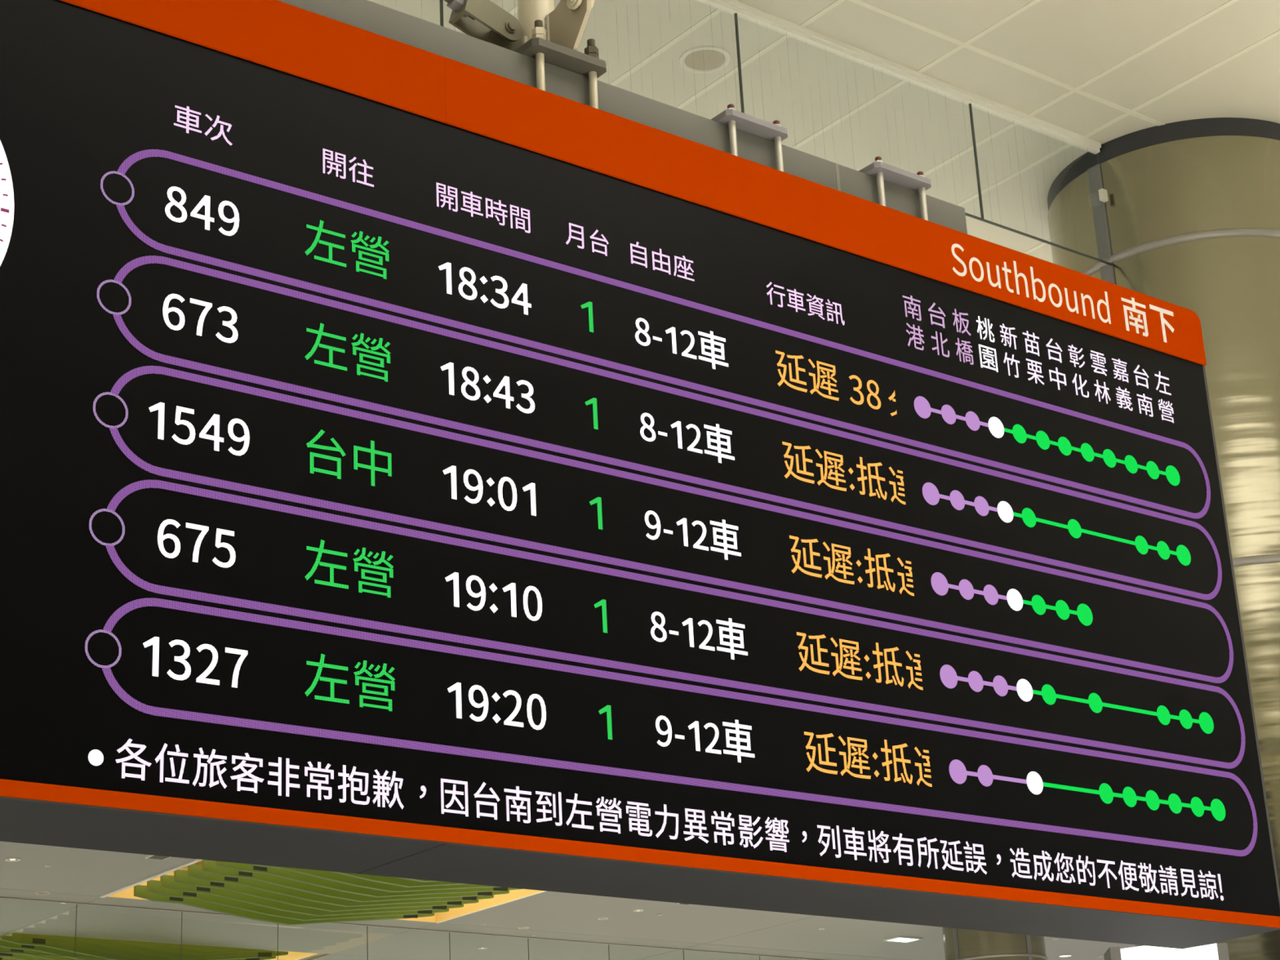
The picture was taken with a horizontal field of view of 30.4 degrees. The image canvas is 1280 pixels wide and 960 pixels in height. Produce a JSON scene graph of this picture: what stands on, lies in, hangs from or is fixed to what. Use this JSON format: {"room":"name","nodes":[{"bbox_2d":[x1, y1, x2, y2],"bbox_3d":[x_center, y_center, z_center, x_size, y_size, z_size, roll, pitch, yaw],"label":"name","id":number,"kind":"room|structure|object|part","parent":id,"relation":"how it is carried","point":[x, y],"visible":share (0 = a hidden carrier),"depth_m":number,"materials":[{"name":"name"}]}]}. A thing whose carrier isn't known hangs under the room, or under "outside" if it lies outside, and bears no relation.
{"room":"station hall","nodes":[
{"label":"station hall","id":0,"kind":"room"},
{"bbox_2d":[0,0,1279,949],"bbox_3d":[-0.473,-0.042,6.630,6.249,2.269,0.449,13,-25,-36],"label":"departure board","id":1,"kind":"object","parent":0,"point":[415,463],"visible":1,"depth_m":6.55,"materials":[{"name":"black metal"}]},
{"bbox_3d":[-1.360,0.809,5.543,1.883,0.008,0.428,13,-25,-36],"label":"underside panel","id":2,"kind":"part","parent":1,"relation":"part of","materials":[{"name":"grey metal"}]},
{"bbox_3d":[0.706,1.275,7.099,3.367,0.008,0.428,13,-25,-36],"label":"underside panel","id":3,"kind":"part","parent":1,"relation":"part of","materials":[{"name":"grey metal"}]},
{"bbox_3d":[2.108,0.529,8.297,0.013,2.020,0.018,13,-25,-36],"label":"trim","id":4,"kind":"part","parent":1,"relation":"part of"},
{"bbox_2d":[0,0,1279,959],"bbox_3d":[-1.149,0.827,21.344,68.640,0.104,72.600,13,-25,-36],"label":"ceiling","id":5,"kind":"structure","parent":0,"point":[1101,71],"depth_m":13.65,"materials":[{"name":"paint"}]},
{"bbox_2d":[4,857,20,861],"bbox_3d":[-8.460,5.119,31.813,0.210,0.016,0.210,13,-25,-36],"label":"recessed light","id":6,"kind":"object","parent":5,"relation":"in","point":[6,859],"visible":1,"depth_m":31.80,"materials":[{"name":"white"}]},
{"bbox_2d":[35,891,48,894],"bbox_3d":[-8.643,5.973,34.106,0.200,0.016,0.200,13,-25,-36],"label":"recessed light","id":7,"kind":"object","parent":5,"relation":"in","point":[38,892],"visible":1,"depth_m":34.11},
{"bbox_3d":[-10.662,6.192,34.468,4.506,0.030,3.292,13,-25,-36],"label":"panel","id":8,"kind":"part","parent":5,"relation":"part of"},
{"bbox_3d":[-7.612,4.705,30.863,4.506,0.030,6.592,13,-25,-36],"label":"panel","id":9,"kind":"part","parent":5,"relation":"part of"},
{"bbox_2d":[145,854,170,859],"bbox_3d":[-6.522,5.101,31.992,0.280,0.040,0.280,13,-25,-36],"label":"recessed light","id":10,"kind":"object","parent":5,"relation":"attached to","point":[148,856],"visible":0.54,"depth_m":31.97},
{"bbox_2d":[0,932,318,959],"bbox_3d":[-9.863,8.395,41.032,5.941,0.968,6.680,13,-25,-36],"label":"ceiling panel","id":11,"kind":"object","parent":5,"relation":"attached to","point":[9,942],"visible":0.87,"depth_m":38.49,"materials":[{"name":"green metal"}]},
{"bbox_3d":[-6.591,7.108,37.533,5.833,0.030,3.292,13,-25,-36],"label":"panel","id":12,"kind":"part","parent":5,"relation":"part of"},
{"bbox_2d":[99,858,546,925],"bbox_3d":[-3.557,5.469,33.978,5.941,0.968,6.680,13,-25,-36],"label":"ceiling panel","id":13,"kind":"object","parent":5,"relation":"attached to","point":[284,895],"visible":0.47,"depth_m":34.43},
{"bbox_3d":[-5.152,9.605,44.518,5.569,0.030,6.592,13,-25,-36],"label":"panel","id":14,"kind":"part","parent":5,"relation":"part of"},
{"bbox_2d":[0,897,822,959],"bbox_3d":[-3.832,7.647,38.195,28.050,0.793,0.028,13,-25,-36],"label":"screen","id":15,"kind":"object","parent":5,"relation":"hanging from","point":[608,944],"visible":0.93,"depth_m":37.86,"materials":[{"name":"metal"}]},
{"bbox_3d":[-1.273,-2.418,12.418,0.858,0.030,2.237,13,-25,-36],"label":"panel","id":16,"kind":"part","parent":5,"relation":"part of","materials":[{"name":"paint"}]},
{"bbox_2d":[477,946,487,949],"bbox_3d":[-2.709,8.058,40.607,0.170,0.016,0.170,13,-25,-36],"label":"recessed light","id":17,"kind":"object","parent":5,"relation":"in","point":[479,948],"visible":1,"depth_m":40.58,"materials":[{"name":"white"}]},
{"bbox_3d":[-2.102,8.119,40.913,5.569,0.030,3.292,13,-25,-36],"label":"panel","id":18,"kind":"part","parent":5,"relation":"part of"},
{"bbox_2d":[518,926,528,928],"bbox_3d":[-1.917,7.382,38.885,0.180,0.016,0.180,13,-25,-36],"label":"recessed light","id":19,"kind":"object","parent":5,"relation":"in","point":[521,927],"visible":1,"depth_m":38.88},
{"bbox_2d":[484,0,591,51],"bbox_3d":[-0.382,-2.647,7.692,0.273,2.891,0.327,13,-25,-36],"label":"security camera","id":20,"kind":"object","parent":5,"relation":"hanging from","point":[564,26],"visible":0.37,"depth_m":7.27,"materials":[{"name":"beige metal"}]},
{"bbox_2d":[444,0,522,41],"bbox_3d":[-1.098,-1.756,6.867,1.773,0.577,0.114,13,-25,-36],"label":"fork","id":21,"kind":"object","parent":20,"relation":"attached to","point":[474,18],"visible":0.83,"depth_m":7.22,"materials":[{"name":"metal"}]},
{"bbox_3d":[-1.154,-1.796,6.837,1.635,0.517,0.030,13,-25,-36],"label":"rod","id":22,"kind":"part","parent":21,"relation":"part of","materials":[{"name":"beige metal"}]},
{"bbox_3d":[-0.545,-1.448,7.208,0.039,0.090,0.088,13,-25,-36],"label":"plate","id":23,"kind":"part","parent":21,"relation":"part of","materials":[{"name":"metal"}]},
{"bbox_3d":[-0.494,-1.396,7.284,0.202,0.131,0.010,13,-25,-36],"label":"cheek plate","id":24,"kind":"part","parent":21,"relation":"part of","materials":[{"name":"metal"}]},
{"bbox_2d":[566,0,594,9],"bbox_3d":[-0.008,-2.018,7.145,0.081,1.042,0.708,13,-25,-36],"label":"fork","id":25,"kind":"object","parent":20,"relation":"attached to","point":[571,4],"visible":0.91,"depth_m":7.19,"materials":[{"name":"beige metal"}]},
{"bbox_3d":[-0.182,-1.520,7.190,0.010,0.156,0.130,13,-25,-36],"label":"cheek plate","id":26,"kind":"part","parent":25,"relation":"part of","materials":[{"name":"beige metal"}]},
{"bbox_3d":[-0.147,-1.512,7.216,0.010,0.156,0.130,13,-25,-36],"label":"cheek plate","id":27,"kind":"part","parent":25,"relation":"part of","materials":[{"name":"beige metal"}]},
{"bbox_2d":[277,0,967,234],"bbox_3d":[-0.949,-1.277,6.787,5.130,0.192,0.250,13,-25,-36],"label":"support beam","id":28,"kind":"structure","parent":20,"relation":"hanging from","point":[368,15],"depth_m":7.33,"materials":[{"name":"grey metal"}]},
{"bbox_2d":[514,19,606,108],"bbox_3d":[-0.314,-1.190,7.273,0.282,0.313,0.363,13,-25,-36],"label":"clamp","id":29,"kind":"object","parent":28,"relation":"attached to","point":[588,64],"visible":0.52,"depth_m":7.17,"materials":[{"name":"beige metal"}]},
{"bbox_3d":[-0.299,-1.205,7.106,0.026,0.224,0.026,13,-25,-36],"label":"rod","id":30,"kind":"part","parent":29,"relation":"part of","materials":[{"name":"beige metal"}]},
{"bbox_3d":[-0.317,-1.242,7.292,0.282,0.026,0.363,13,-25,-36],"label":"plate","id":31,"kind":"part","parent":29,"relation":"part of","materials":[{"name":"grey metal"}]},
{"bbox_3d":[-0.142,-1.169,7.225,0.026,0.224,0.026,13,-25,-36],"label":"rod","id":32,"kind":"part","parent":29,"relation":"part of","materials":[{"name":"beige metal"}]},
{"bbox_2d":[710,103,787,171],"bbox_3d":[0.283,-1.030,7.718,0.264,0.261,0.354,13,-25,-36],"label":"clamp","id":33,"kind":"object","parent":28,"relation":"attached to","point":[734,119],"visible":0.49,"depth_m":7.62,"materials":[{"name":"metal"}]},
{"bbox_3d":[0.300,-1.068,7.556,0.023,0.220,0.023,13,-25,-36],"label":"rod","id":34,"kind":"part","parent":33,"relation":"part of","materials":[{"name":"metal"}]},
{"bbox_3d":[0.279,-1.103,7.745,0.264,0.021,0.354,13,-25,-36],"label":"plate","id":35,"kind":"part","parent":33,"relation":"part of","materials":[{"name":"grey metal"}]},
{"bbox_3d":[0.454,-1.033,7.672,0.023,0.220,0.023,13,-25,-36],"label":"rod","id":36,"kind":"part","parent":33,"relation":"part of","materials":[{"name":"metal"}]},
{"bbox_2d":[858,156,931,220],"bbox_3d":[0.797,-0.914,8.105,0.267,0.261,0.354,13,-25,-36],"label":"clamp","id":37,"kind":"object","parent":28,"relation":"attached to","point":[917,182],"visible":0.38,"depth_m":8.01,"materials":[{"name":"metal"}]},
{"bbox_3d":[0.814,-0.952,7.944,0.023,0.220,0.023,13,-25,-36],"label":"rod","id":38,"kind":"part","parent":37,"relation":"part of","materials":[{"name":"metal"}]},
{"bbox_3d":[0.793,-0.988,8.132,0.267,0.021,0.354,13,-25,-36],"label":"plate","id":39,"kind":"part","parent":37,"relation":"part of","materials":[{"name":"grey metal"}]},
{"bbox_3d":[0.971,-0.917,8.062,0.023,0.220,0.023,13,-25,-36],"label":"rod","id":40,"kind":"part","parent":37,"relation":"part of","materials":[{"name":"metal"}]},
{"bbox_2d":[597,917,608,919],"bbox_3d":[-0.603,7.144,38.425,0.170,0.016,0.170,13,-25,-36],"label":"recessed light","id":41,"kind":"object","parent":5,"relation":"in","point":[599,918],"visible":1,"depth_m":38.43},
{"bbox_3d":[-0.575,-2.262,12.944,0.878,0.029,2.237,13,-25,-36],"label":"panel","id":42,"kind":"part","parent":5,"relation":"part of","materials":[{"name":"paint"}]},
{"bbox_3d":[0.947,6.632,37.309,5.569,0.030,6.592,13,-25,-36],"label":"panel","id":43,"kind":"part","parent":5,"relation":"part of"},
{"bbox_2d":[632,909,643,911],"bbox_3d":[-0.028,6.912,37.877,0.170,0.016,0.170,13,-25,-36],"label":"recessed light","id":44,"kind":"object","parent":5,"relation":"in","point":[634,910],"visible":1,"depth_m":37.86,"materials":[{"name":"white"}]},
{"bbox_3d":[-0.036,-2.140,13.350,0.455,0.029,2.237,13,-25,-36],"label":"panel","id":45,"kind":"part","parent":5,"relation":"part of","materials":[{"name":"paint"}]},
{"bbox_2d":[679,45,730,73],"bbox_3d":[0.355,-2.301,12.913,0.280,0.016,0.280,13,-25,-36],"label":"ceiling speaker","id":46,"kind":"object","parent":5,"relation":"attached to","point":[703,59],"visible":1,"depth_m":12.91},
{"bbox_3d":[2.399,9.132,44.303,5.858,0.030,3.284,13,-25,-36],"label":"panel","id":47,"kind":"part","parent":5,"relation":"part of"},
{"bbox_2d":[440,0,1113,265],"bbox_3d":[-0.451,-2.352,11.523,8.144,0.793,0.080,13,-25,-36],"label":"screen","id":48,"kind":"object","parent":5,"relation":"hanging from","point":[736,8],"visible":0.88,"depth_m":13.14,"materials":[{"name":"metal"}]},
{"bbox_3d":[-0.474,-2.695,11.657,8.144,0.055,0.062,13,-25,-36],"label":"rail","id":49,"kind":"part","parent":48,"relation":"part of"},
{"bbox_3d":[0.777,-2.537,12.389,0.455,0.029,0.363,13,-25,-36],"label":"panel","id":50,"kind":"part","parent":5,"relation":"part of","materials":[{"name":"paint"}]},
{"bbox_3d":[0.496,-2.020,13.751,0.858,0.030,2.237,13,-25,-36],"label":"panel","id":51,"kind":"part","parent":5,"relation":"part of","materials":[{"name":"paint"}]},
{"bbox_3d":[5.449,7.645,40.699,5.858,0.030,6.584,13,-25,-36],"label":"panel","id":52,"kind":"part","parent":5,"relation":"part of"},
{"bbox_3d":[1.309,-2.417,12.790,0.858,0.029,0.363,13,-25,-36],"label":"panel","id":53,"kind":"part","parent":5,"relation":"part of","materials":[{"name":"paint"}]},
{"bbox_2d":[882,936,922,942],"bbox_3d":[4.671,8.169,41.934,0.600,0.024,0.400,13,-25,-36],"label":"recessed light","id":54,"kind":"object","parent":5,"relation":"in","point":[897,939],"visible":1,"depth_m":41.87,"materials":[{"name":"white"}]},
{"bbox_2d":[886,937,917,942],"bbox_3d":[4.672,8.178,41.930,0.480,0.005,0.320,13,-25,-36],"label":"diffuser","id":55,"kind":"object","parent":54,"relation":"attached to","point":[895,940],"depth_m":41.88,"materials":[{"name":"white plastic"}]},
{"bbox_3d":[1.194,-1.863,14.276,0.878,0.030,2.237,13,-25,-36],"label":"panel","id":56,"kind":"part","parent":5,"relation":"part of","materials":[{"name":"paint"}]},
{"bbox_3d":[2.119,-2.811,11.833,0.858,0.030,2.224,13,-25,-36],"label":"panel","id":57,"kind":"part","parent":5,"relation":"part of","materials":[{"name":"paint"}]},
{"bbox_3d":[1.734,-1.742,14.683,0.455,0.029,2.237,13,-25,-36],"label":"panel","id":58,"kind":"part","parent":5,"relation":"part of","materials":[{"name":"paint"}]},
{"bbox_3d":[2.007,-2.260,13.315,0.878,0.029,0.363,13,-25,-36],"label":"panel","id":59,"kind":"part","parent":5,"relation":"part of","materials":[{"name":"paint"}]},
{"bbox_3d":[2.266,-1.622,15.083,0.858,0.029,2.237,13,-25,-36],"label":"panel","id":60,"kind":"part","parent":5,"relation":"part of","materials":[{"name":"paint"}]},
{"bbox_3d":[5.886,-1.876,14.906,4.506,0.030,7.120,13,-25,-36],"label":"panel","id":61,"kind":"part","parent":5,"relation":"part of","materials":[{"name":"paint"}]},
{"bbox_2d":[1058,954,1071,957],"bbox_3d":[8.077,9.037,44.794,0.240,0.016,0.240,13,-25,-36],"label":"recessed light","id":62,"kind":"object","parent":5,"relation":"in","point":[1066,955],"visible":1,"depth_m":44.79,"materials":[{"name":"white"}]},
{"bbox_3d":[2.547,-2.138,13.722,0.455,0.029,0.363,13,-25,-36],"label":"panel","id":63,"kind":"part","parent":5,"relation":"part of","materials":[{"name":"paint"}]},
{"bbox_3d":[10.222,8.720,44.294,6.262,0.030,6.592,13,-25,-36],"label":"panel","id":64,"kind":"part","parent":5,"relation":"part of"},
{"bbox_3d":[2.816,-2.654,12.359,0.878,0.029,2.224,13,-25,-36],"label":"panel","id":65,"kind":"part","parent":5,"relation":"part of","materials":[{"name":"paint"}]},
{"bbox_3d":[3.079,-2.018,14.122,0.858,0.029,0.363,13,-25,-36],"label":"panel","id":66,"kind":"part","parent":5,"relation":"part of","materials":[{"name":"paint"}]},
{"bbox_3d":[3.356,-2.533,12.765,0.455,0.029,2.224,13,-25,-36],"label":"panel","id":67,"kind":"part","parent":5,"relation":"part of","materials":[{"name":"paint"}]},
{"bbox_3d":[3.888,-2.413,13.166,0.858,0.029,2.224,13,-25,-36],"label":"panel","id":68,"kind":"part","parent":5,"relation":"part of","materials":[{"name":"paint"}]},
{"bbox_3d":[-1.407,8.674,18.431,74.000,0.200,76.000,13,-25,-36],"label":"floor","id":69,"kind":"structure","parent":0,"visible":0},
{"bbox_2d":[942,927,1048,959],"bbox_3d":[6.212,11.339,38.915,1.747,8.200,1.747,13,-25,-36],"label":"round column","id":70,"kind":"structure","parent":69,"relation":"on","point":[958,944],"depth_m":39.44,"materials":[{"name":"beige metal"}]},
{"bbox_2d":[1047,117,1279,959],"bbox_3d":[3.572,2.009,13.205,1.747,8.200,1.747,13,-25,-36],"label":"round column","id":71,"kind":"structure","parent":69,"relation":"on","point":[1190,217],"depth_m":13.54,"materials":[{"name":"beige"}]},
{"bbox_2d":[1103,942,1229,959],"bbox_3d":[2.362,3.492,9.714,0.503,3.128,0.275,-4,-20,2],"label":"lit sign","id":72,"kind":"object","parent":69,"relation":"on","point":[1219,951],"visible":0.88,"depth_m":10.18,"materials":[{"name":"white plastic"}]},
{"bbox_3d":[2.136,3.520,9.757,0.045,3.128,0.204,-4,-20,2],"label":"frame","id":73,"kind":"part","parent":72,"relation":"part of","materials":[{"name":"grey metal"}]},
{"bbox_3d":[2.593,3.494,9.736,0.045,3.118,0.204,-4,-20,2],"label":"frame","id":74,"kind":"part","parent":72,"relation":"part of","materials":[{"name":"grey metal"}]}
]}

